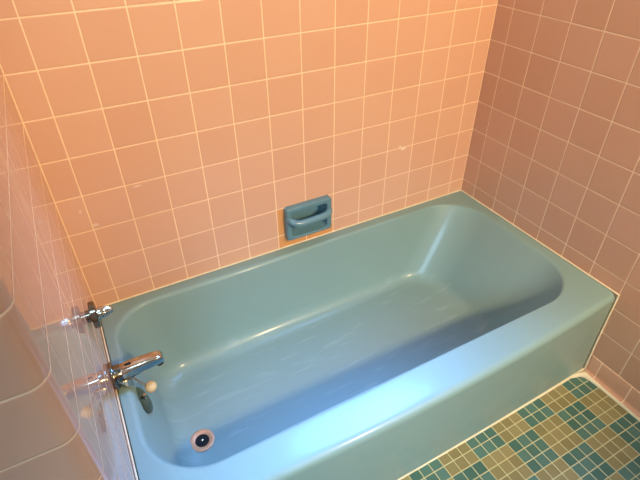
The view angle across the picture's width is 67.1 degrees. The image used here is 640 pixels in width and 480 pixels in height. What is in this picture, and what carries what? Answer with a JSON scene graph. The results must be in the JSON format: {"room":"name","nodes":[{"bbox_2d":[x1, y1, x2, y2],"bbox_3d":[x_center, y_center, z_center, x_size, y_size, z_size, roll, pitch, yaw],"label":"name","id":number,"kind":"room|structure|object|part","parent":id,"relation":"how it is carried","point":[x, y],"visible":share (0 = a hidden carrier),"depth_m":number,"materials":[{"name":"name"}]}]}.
{"room":"bathroom","nodes":[
{"label":"bathroom","id":0,"kind":"room"},
{"bbox_2d":[0,67,138,479],"bbox_3d":[-1.022,-0.056,0.475,1.196,2.350,0.822,-18,40,-22],"label":"wall","id":1,"kind":"structure","parent":0,"point":[61,418],"depth_m":0.65,"materials":[{"name":"tile"}]},
{"bbox_2d":[84,301,112,328],"bbox_3d":[-0.518,0.174,1.120,0.059,0.065,0.058,5,37,7],"label":"handle","id":2,"kind":"object","parent":1,"relation":"attached to","point":[93,314],"visible":1,"depth_m":1.11,"materials":[{"name":"silver metal"}]},
{"bbox_2d":[107,351,163,389],"bbox_3d":[-0.472,0.334,1.248,0.138,0.074,0.074,-13,39,-16],"label":"spout","id":3,"kind":"object","parent":1,"relation":"attached to","point":[122,373],"visible":0.98,"depth_m":1.23,"materials":[{"name":"silver metal"}]},
{"bbox_3d":[-0.496,0.366,1.238,0.030,0.035,0.010,-22,42,-19],"label":"diverter lever","id":4,"kind":"part","parent":3,"relation":"part of","materials":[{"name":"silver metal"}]},
{"bbox_3d":[-0.465,0.321,1.254,0.113,0.042,0.043,-22,42,-19],"label":"spout","id":5,"kind":"part","parent":3,"relation":"part of","materials":[{"name":"silver metal"}]},
{"bbox_2d":[132,377,156,392],"bbox_3d":[-0.466,0.379,1.274,0.061,0.079,0.032,-13,39,-16],"label":"handle","id":6,"kind":"object","parent":3,"relation":"attached to","point":[150,386],"visible":0.91,"depth_m":1.28,"materials":[{"name":"beige plastic"}]},
{"bbox_3d":[-0.477,0.369,1.267,0.045,0.055,0.011,-2,37,-2],"label":"chain","id":7,"kind":"part","parent":6,"relation":"part of","materials":[{"name":"silver metal"}]},
{"bbox_3d":[-0.452,0.394,1.292,0.032,0.032,0.032,-18,40,-22],"label":"stopper knob","id":8,"kind":"part","parent":6,"relation":"part of","materials":[{"name":"beige plastic"}]},
{"bbox_2d":[0,0,497,306],"bbox_3d":[-0.555,-0.531,1.102,2.766,2.350,0.120,-18,40,-22],"label":"wall","id":9,"kind":"structure","parent":0,"point":[171,141],"depth_m":1.39,"materials":[{"name":"tile"}]},
{"bbox_2d":[284,195,331,240],"bbox_3d":[-0.042,-0.079,1.688,0.182,0.131,0.092,-18,40,-22],"label":"soap dish","id":10,"kind":"object","parent":9,"relation":"attached to","point":[311,216],"visible":1,"depth_m":1.67,"materials":[{"name":"teal ceramic"}]},
{"bbox_2d":[401,370,639,479],"bbox_3d":[-0.014,1.107,0.937,2.886,0.080,2.590,-18,40,-22],"label":"floor","id":11,"kind":"structure","parent":0,"point":[575,430],"depth_m":1.49,"materials":[{"name":"tile"}]},
{"bbox_2d":[101,191,614,479],"bbox_3d":[0.134,0.341,1.593,1.446,0.354,0.755,-18,40,-22],"label":"bathtub","id":12,"kind":"object","parent":11,"relation":"on","point":[373,349],"visible":0.91,"depth_m":1.59,"materials":[{"name":"blue ceramic"}]},
{"bbox_3d":[-0.479,0.430,1.291,0.048,0.076,0.083,-18,40,-22],"label":"overflow plate","id":13,"kind":"part","parent":12,"relation":"part of","materials":[{"name":"silver metal"}]},
{"bbox_2d":[461,0,639,391],"bbox_3d":[1.195,-0.265,0.728,0.120,2.350,2.350,-18,40,-22],"label":"wall","id":14,"kind":"structure","parent":0,"point":[554,150],"depth_m":1.52,"materials":[{"name":"tile"}]},
{"bbox_2d":[101,189,639,479],"bbox_3d":[0.405,0.643,1.193,1.453,0.368,1.902,-18,40,-22],"label":"trim","id":15,"kind":"structure","parent":14,"relation":"attached to","point":[581,373],"depth_m":1.62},
{"bbox_2d":[585,356,639,417],"bbox_3d":[1.320,0.857,1.122,0.016,0.080,1.609,-18,40,-22],"label":"baseboard","id":16,"kind":"structure","parent":14,"relation":"attached to","point":[614,384],"depth_m":1.62,"materials":[{"name":"tile"}]}
]}

